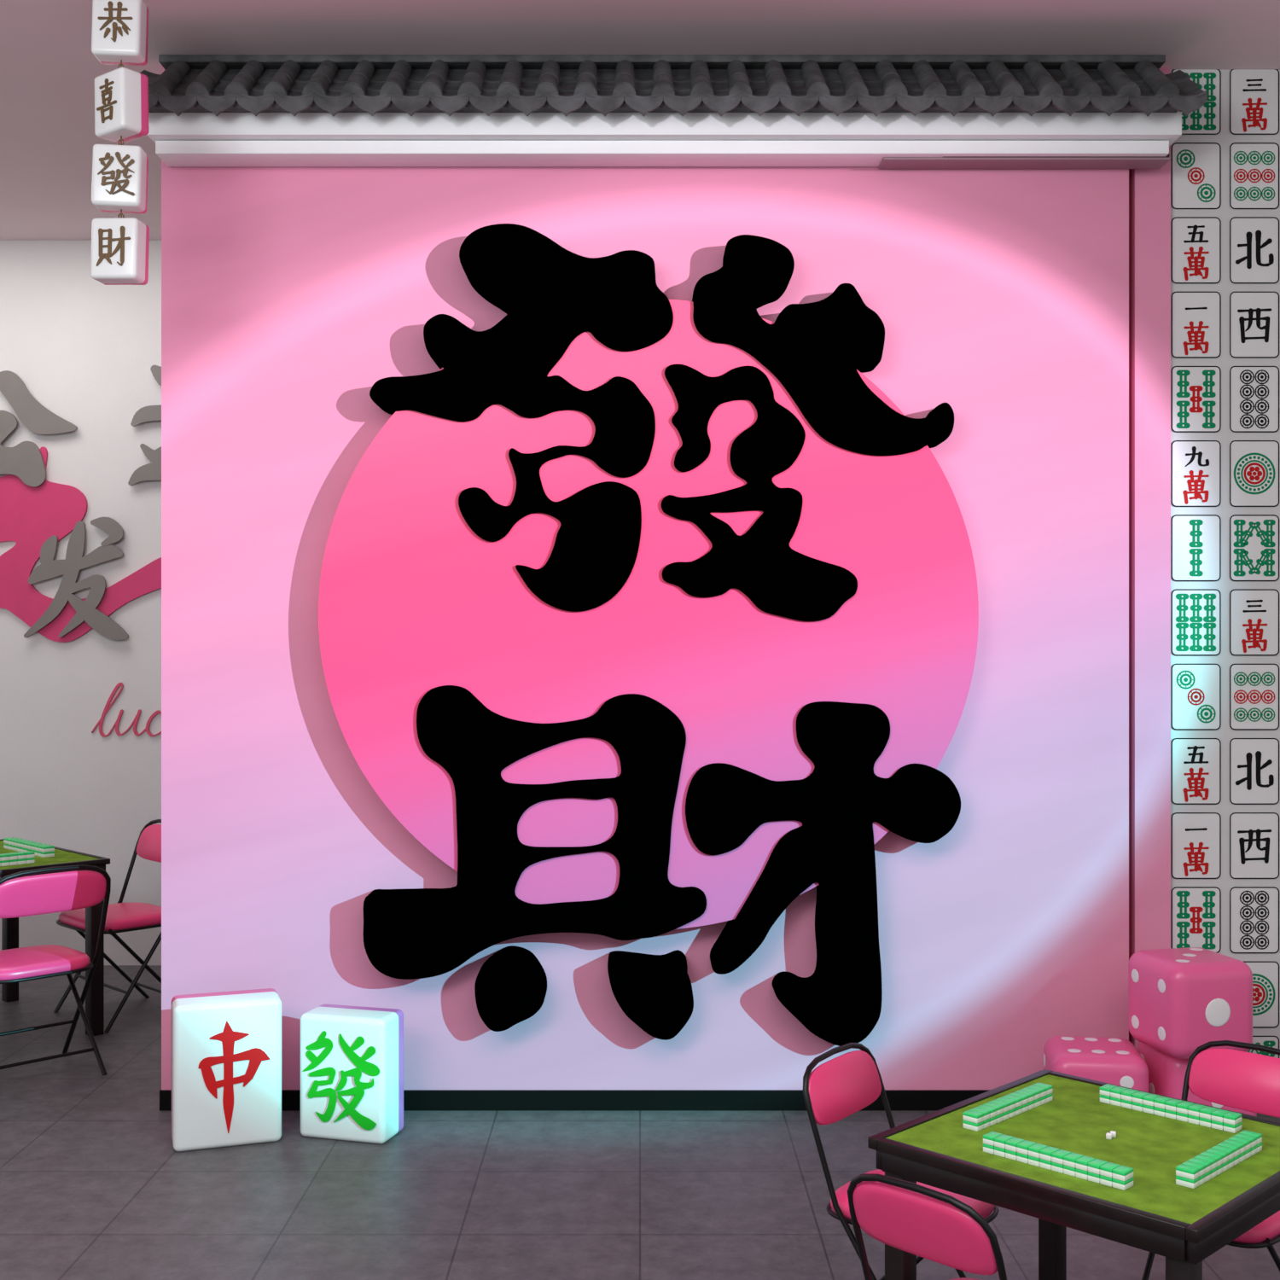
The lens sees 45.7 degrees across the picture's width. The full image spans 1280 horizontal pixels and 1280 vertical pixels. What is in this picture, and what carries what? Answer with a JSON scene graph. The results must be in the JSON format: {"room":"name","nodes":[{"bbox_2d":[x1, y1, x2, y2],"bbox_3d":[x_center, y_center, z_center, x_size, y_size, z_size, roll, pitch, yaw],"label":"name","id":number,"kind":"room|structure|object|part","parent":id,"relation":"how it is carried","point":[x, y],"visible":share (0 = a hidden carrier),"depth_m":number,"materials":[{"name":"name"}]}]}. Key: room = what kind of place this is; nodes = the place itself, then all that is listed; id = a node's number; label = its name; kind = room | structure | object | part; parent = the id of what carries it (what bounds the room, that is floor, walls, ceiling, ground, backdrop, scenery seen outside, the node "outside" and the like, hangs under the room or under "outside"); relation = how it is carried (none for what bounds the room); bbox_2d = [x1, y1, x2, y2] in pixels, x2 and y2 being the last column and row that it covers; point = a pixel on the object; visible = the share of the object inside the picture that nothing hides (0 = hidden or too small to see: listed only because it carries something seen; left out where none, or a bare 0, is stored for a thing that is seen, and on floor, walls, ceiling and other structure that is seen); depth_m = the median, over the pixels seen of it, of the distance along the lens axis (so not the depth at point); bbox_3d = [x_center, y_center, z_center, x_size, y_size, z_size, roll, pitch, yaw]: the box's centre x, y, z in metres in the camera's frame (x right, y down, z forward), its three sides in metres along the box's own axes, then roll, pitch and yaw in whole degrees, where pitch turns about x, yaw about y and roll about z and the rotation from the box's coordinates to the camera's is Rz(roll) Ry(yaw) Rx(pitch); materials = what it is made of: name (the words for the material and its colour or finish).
{"room":"games hall","nodes":[
{"label":"games hall","id":0,"kind":"room"},
{"bbox_2d":[0,240,161,965],"bbox_3d":[0.600,-0.200,8.235,13.200,3.900,0.130,0,0,0],"label":"wall","id":1,"kind":"structure","parent":0,"point":[85,348],"depth_m":8.17,"materials":[{"name":"white paint"}]},
{"bbox_2d":[0,370,77,487],"bbox_3d":[-3.459,-1.143,8.135,0.890,0.647,0.018,0,0,0],"label":"wall lettering","id":2,"kind":"object","parent":1,"relation":"attached to","point":[25,460],"depth_m":8.13},
{"bbox_2d":[0,446,161,642],"bbox_3d":[-3.024,-0.513,8.158,1.614,1.050,0.020,0,0,0],"label":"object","id":3,"kind":"object","parent":1,"relation":"attached to","point":[29,515],"visible":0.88,"depth_m":8.15,"materials":[{"name":"pink paint"}]},
{"bbox_2d":[23,517,128,639],"bbox_3d":[-3.017,-0.330,8.134,0.557,0.659,0.021,0,0,0],"label":"wall lettering","id":4,"kind":"object","parent":3,"relation":"attached to","point":[86,610],"depth_m":8.12},
{"bbox_2d":[91,682,161,736],"bbox_3d":[-2.592,0.425,8.161,0.712,0.394,0.011,0,0,0],"label":"script lettering","id":5,"kind":"object","parent":1,"relation":"attached to","point":[107,706],"visible":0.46,"depth_m":8.16},
{"bbox_2d":[128,365,161,485],"bbox_3d":[-2.422,-1.149,8.134,0.633,0.646,0.019,0,0,0],"label":"wall lettering","id":6,"kind":"object","parent":1,"relation":"attached to","point":[152,471],"depth_m":8.12},
{"bbox_2d":[0,965,1279,1279],"bbox_3d":[0.600,1.800,3.250,13.200,0.100,10.100,0,0,0],"label":"floor","id":7,"kind":"structure","parent":0,"point":[95,1185],"depth_m":4.77,"materials":[{"name":"grey tile"}]},
{"bbox_2d":[0,838,110,1035],"bbox_3d":[-3.057,1.360,6.740,1.000,0.780,1.000,0,0,-45],"label":"table","id":8,"kind":"object","parent":7,"relation":"on","point":[95,997],"visible":0.56,"depth_m":6.72,"materials":[{"name":"black wood"}]},
{"bbox_3d":[-3.057,1.375,7.376,0.060,0.750,0.060,0,0,-45],"label":"leg","id":9,"kind":"part","parent":8,"relation":"part of","materials":[{"name":"black wood"}]},
{"bbox_2d":[0,850,34,866],"bbox_3d":[-2.714,0.950,6.603,0.145,0.048,0.051,0,0,-45],"label":"tiles","id":10,"kind":"object","parent":8,"relation":"on","point":[12,855],"depth_m":6.58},
{"bbox_2d":[3,837,54,857],"bbox_3d":[-2.805,0.950,6.969,0.051,0.048,0.436,0,0,-45],"label":"tiles","id":11,"kind":"object","parent":8,"relation":"on","point":[44,848],"depth_m":6.89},
{"bbox_3d":[-2.421,1.375,6.740,0.060,0.750,0.060,0,0,45],"label":"leg","id":12,"kind":"part","parent":8,"relation":"part of","materials":[{"name":"black wood"}]},
{"bbox_2d":[0,864,110,1075],"bbox_3d":[-2.472,1.323,6.122,0.514,0.865,0.497,0,0,-45],"label":"folding chair","id":13,"kind":"object","parent":7,"relation":"on","point":[52,893],"visible":1,"depth_m":6.03,"materials":[{"name":"pink leather"}]},
{"bbox_3d":[-2.489,1.297,6.139,0.448,0.054,0.426,0,0,-45],"label":"seat","id":14,"kind":"part","parent":13,"relation":"part of","materials":[{"name":"pink leather"}]},
{"bbox_3d":[-2.327,0.998,5.977,0.070,0.165,0.478,0,0,45],"label":"backrest","id":15,"kind":"part","parent":13,"relation":"part of","materials":[{"name":"pink leather"}]},
{"bbox_2d":[53,819,161,1032],"bbox_3d":[-2.417,1.310,7.103,0.539,0.892,0.512,0,0,45],"label":"folding chair","id":16,"kind":"object","parent":7,"relation":"on","point":[121,917],"visible":0.6,"depth_m":7.02,"materials":[{"name":"pink leather"}]},
{"bbox_3d":[-2.435,1.283,7.085,0.439,0.056,0.469,0,0,-45],"label":"seat","id":17,"kind":"part","parent":16,"relation":"part of","materials":[{"name":"pink leather"}]},
{"bbox_3d":[-2.268,0.975,7.252,0.501,0.170,0.073,0,0,45],"label":"backrest","id":18,"kind":"part","parent":16,"relation":"part of","materials":[{"name":"pink leather"}]},
{"bbox_2d":[171,988,281,1151],"bbox_3d":[-1.449,1.500,5.322,0.364,0.500,0.204,0,0,-19],"label":"tile","id":19,"kind":"structure","parent":7,"relation":"on","point":[226,1046],"depth_m":5.23,"materials":[{"name":"beige plastic"}]},
{"bbox_2d":[300,1004,403,1144],"bbox_3d":[-1.020,1.532,5.378,0.331,0.435,0.187,0,0,16],"label":"tile","id":20,"kind":"structure","parent":7,"relation":"on","point":[352,1057],"depth_m":5.30,"materials":[{"name":"beige plastic"}]},
{"bbox_2d":[802,1042,999,1279],"bbox_3d":[0.651,1.396,3.739,0.412,0.717,0.367,0,0,37],"label":"folding chair","id":21,"kind":"object","parent":7,"relation":"on","point":[848,1083],"visible":0.57,"depth_m":3.78,"materials":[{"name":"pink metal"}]},
{"bbox_3d":[0.515,1.127,3.841,0.058,0.137,0.341,0,0,37],"label":"backrest","id":22,"kind":"part","parent":21,"relation":"part of","materials":[{"name":"pink leather"}]},
{"bbox_3d":[0.667,1.375,3.727,0.353,0.045,0.320,0,0,37],"label":"seat","id":23,"kind":"part","parent":21,"relation":"part of","materials":[{"name":"pink leather"}]},
{"bbox_3d":[0.725,1.570,3.879,0.346,0.370,0.014,0,0,37],"label":"leg","id":24,"kind":"part","parent":21,"relation":"part of","materials":[{"name":"black metal"}]},
{"bbox_2d":[847,1173,1006,1279],"bbox_3d":[0.662,1.396,3.042,0.349,0.717,0.412,0,0,45],"label":"folding chair","id":25,"kind":"object","parent":7,"relation":"on","point":[929,1224],"visible":1,"depth_m":2.90,"materials":[{"name":"pink leather"}]},
{"bbox_3d":[0.677,1.375,3.057,0.304,0.045,0.353,0,0,45],"label":"seat","id":26,"kind":"part","parent":25,"relation":"part of","materials":[{"name":"pink leather"}]},
{"bbox_2d":[867,1069,1279,1279],"bbox_3d":[1.010,1.410,3.270,0.735,0.680,0.735,0,0,-45],"label":"table","id":27,"kind":"object","parent":7,"relation":"on","point":[1184,1225],"visible":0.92,"depth_m":3.14,"materials":[{"name":"green fabric"}]},
{"bbox_3d":[0.561,1.425,3.270,0.050,0.650,0.050,0,0,45],"label":"leg","id":28,"kind":"part","parent":27,"relation":"part of","materials":[{"name":"black wood"}]},
{"bbox_2d":[963,1082,1053,1131],"bbox_3d":[0.837,1.056,3.443,0.320,0.035,0.037,0,0,-45],"label":"tiles","id":29,"kind":"object","parent":27,"relation":"on","point":[968,1115],"depth_m":3.42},
{"bbox_3d":[1.010,1.425,3.719,0.050,0.650,0.050,0,0,-45],"label":"leg","id":30,"kind":"part","parent":27,"relation":"part of","materials":[{"name":"black wood"}]},
{"bbox_2d":[983,1131,1133,1190],"bbox_3d":[0.845,1.056,3.088,0.320,0.035,0.038,0,0,45],"label":"tiles","id":31,"kind":"object","parent":27,"relation":"on","point":[1122,1172],"depth_m":3.07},
{"bbox_2d":[1105,1132,1111,1140],"bbox_3d":[1.010,1.068,3.270,0.012,0.012,0.012,0,0,24],"label":"small dice","id":32,"kind":"object","parent":27,"relation":"on","point":[1108,1136],"visible":1,"depth_m":3.27,"materials":[{"name":"white plastic"}]},
{"bbox_2d":[1110,1130,1116,1137],"bbox_3d":[1.022,1.068,3.282,0.012,0.012,0.012,0,0,15],"label":"small dice","id":33,"kind":"object","parent":27,"relation":"on","point":[1114,1133],"visible":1,"depth_m":3.28,"materials":[{"name":"white plastic"}]},
{"bbox_2d":[1099,1083,1241,1133],"bbox_3d":[1.194,1.056,3.432,0.038,0.035,0.320,0,0,-45],"label":"tiles","id":34,"kind":"object","parent":27,"relation":"on","point":[1232,1118],"depth_m":3.41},
{"bbox_3d":[1.010,1.425,2.821,0.050,0.650,0.050,0,0,-45],"label":"leg","id":35,"kind":"part","parent":27,"relation":"part of","materials":[{"name":"black wood"}]},
{"bbox_2d":[1175,1129,1262,1188],"bbox_3d":[1.183,1.056,3.097,0.038,0.035,0.320,0,0,45],"label":"tiles","id":36,"kind":"object","parent":27,"relation":"on","point":[1185,1171],"depth_m":3.07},
{"bbox_2d":[1043,1035,1148,1092],"bbox_3d":[1.598,1.587,5.339,0.326,0.326,0.326,0,0,8],"label":"dice","id":37,"kind":"object","parent":7,"relation":"on","point":[1114,1061],"visible":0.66,"depth_m":5.21,"materials":[{"name":"pink plastic"}]},
{"bbox_2d":[1137,1041,1256,1116],"bbox_3d":[1.968,1.587,5.379,0.326,0.326,0.326,0,0,-6],"label":"dice","id":38,"kind":"object","parent":7,"relation":"on","point":[1166,1073],"visible":0.06,"depth_m":5.25,"materials":[{"name":"pink plastic"}]},
{"bbox_2d":[1128,947,1252,1058],"bbox_3d":[1.918,1.261,5.299,0.328,0.326,0.328,0,0,-14],"label":"dice","id":39,"kind":"object","parent":38,"relation":"on","point":[1181,1000],"visible":0.95,"depth_m":5.16,"materials":[{"name":"pink plastic"}]},
{"bbox_2d":[1141,1040,1279,1279],"bbox_3d":[1.436,1.392,3.716,0.417,0.726,0.372,0,0,-45],"label":"folding chair","id":40,"kind":"object","parent":7,"relation":"on","point":[1248,1081],"visible":0.44,"depth_m":3.85,"materials":[{"name":"pink leather"}]},
{"bbox_3d":[1.557,1.119,3.837,0.345,0.138,0.059,0,0,45],"label":"backrest","id":41,"kind":"part","parent":40,"relation":"part of","materials":[{"name":"pink leather"}]},
{"bbox_3d":[1.421,1.370,3.701,0.324,0.046,0.357,0,0,45],"label":"seat","id":42,"kind":"part","parent":40,"relation":"part of","materials":[{"name":"pink leather"}]},
{"bbox_3d":[1.565,1.567,3.622,0.014,0.374,0.350,0,0,45],"label":"leg","id":43,"kind":"part","parent":40,"relation":"part of","materials":[{"name":"black metal"}]},
{"bbox_2d":[0,0,1279,240],"bbox_3d":[0.600,-2.200,5.350,13.200,0.100,5.900,0,0,0],"label":"ceiling","id":44,"kind":"structure","parent":0,"point":[49,67],"depth_m":5.41,"materials":[{"name":"paint"}]},
{"bbox_2d":[90,0,149,285],"bbox_3d":[-1.692,-1.657,4.950,0.183,0.985,0.150,0,0,17],"label":"tiles","id":45,"kind":"object","parent":44,"relation":"hanging from","point":[119,28],"visible":1,"depth_m":4.90,"materials":[{"name":"beige plastic"}]},
{"bbox_3d":[-1.691,-1.659,4.950,0.005,0.982,0.005,0,0,22],"label":"hanging cord","id":46,"kind":"part","parent":45,"relation":"part of","materials":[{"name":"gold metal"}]},
{"bbox_2d":[161,64,1128,1089],"bbox_3d":[0.019,-0.200,5.830,3.606,3.900,0.340,0,0,0],"label":"wall","id":47,"kind":"structure","parent":0,"point":[1000,297],"depth_m":5.66,"materials":[{"name":"pink paint"}]},
{"bbox_2d":[159,1089,990,1111],"bbox_3d":[0.018,1.714,5.654,3.609,0.073,0.012,0,0,0],"label":"baseboard","id":48,"kind":"structure","parent":47,"relation":"attached to","point":[414,1100],"depth_m":5.65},
{"bbox_2d":[318,223,978,1046],"bbox_3d":[0.031,-0.018,5.594,2.409,2.994,0.132,0,0,0],"label":"wall sign","id":49,"kind":"object","parent":47,"relation":"attached to","point":[642,613],"visible":1,"depth_m":5.53,"materials":[{"name":"plastic"}]},
{"bbox_2d":[139,54,1207,168],"bbox_3d":[0.082,-1.950,5.488,3.824,0.396,0.333,0,0,0],"label":"roof eave","id":50,"kind":"object","parent":47,"relation":"attached to","point":[881,111],"visible":0.99,"depth_m":5.47,"materials":[{"name":"grey tile"}]},
{"bbox_3d":[0.080,-1.785,5.577,3.671,0.048,0.155,0,0,0],"label":"moulding","id":51,"kind":"part","parent":50,"relation":"part of","materials":[{"name":"white paint"}]},
{"bbox_3d":[1.411,-1.766,5.598,1.049,0.028,0.115,0,0,0],"label":"duct trim","id":52,"kind":"part","parent":50,"relation":"part of","materials":[{"name":"white paint"}]},
{"bbox_2d":[1131,67,1170,1049],"bbox_3d":[1.925,-0.200,5.840,0.135,3.900,0.280,0,0,0],"label":"wall","id":53,"kind":"structure","parent":0,"point":[1150,188],"depth_m":5.70,"materials":[{"name":"pink paint"}]},
{"bbox_2d":[1128,168,1131,1042],"bbox_3d":[1.840,-0.200,5.845,0.035,3.900,0.210,0,0,0],"label":"trim","id":54,"kind":"structure","parent":53,"relation":"attached to","point":[1130,170],"depth_m":5.74,"materials":[{"name":"pink paint"}]},
{"bbox_2d":[1170,69,1279,1058],"bbox_3d":[3.296,-0.200,5.853,2.608,3.900,0.255,0,0,0],"label":"wall","id":55,"kind":"structure","parent":0,"point":[1224,138],"depth_m":5.72,"materials":[{"name":"paint"}]},
{"bbox_2d":[1171,69,1279,1058],"bbox_3d":[2.425,-0.206,5.720,0.847,3.895,0.002,0,0,0],"label":"mahjong tiles","id":56,"kind":"structure","parent":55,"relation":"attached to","point":[1253,93],"depth_m":5.72,"materials":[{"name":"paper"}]}
]}

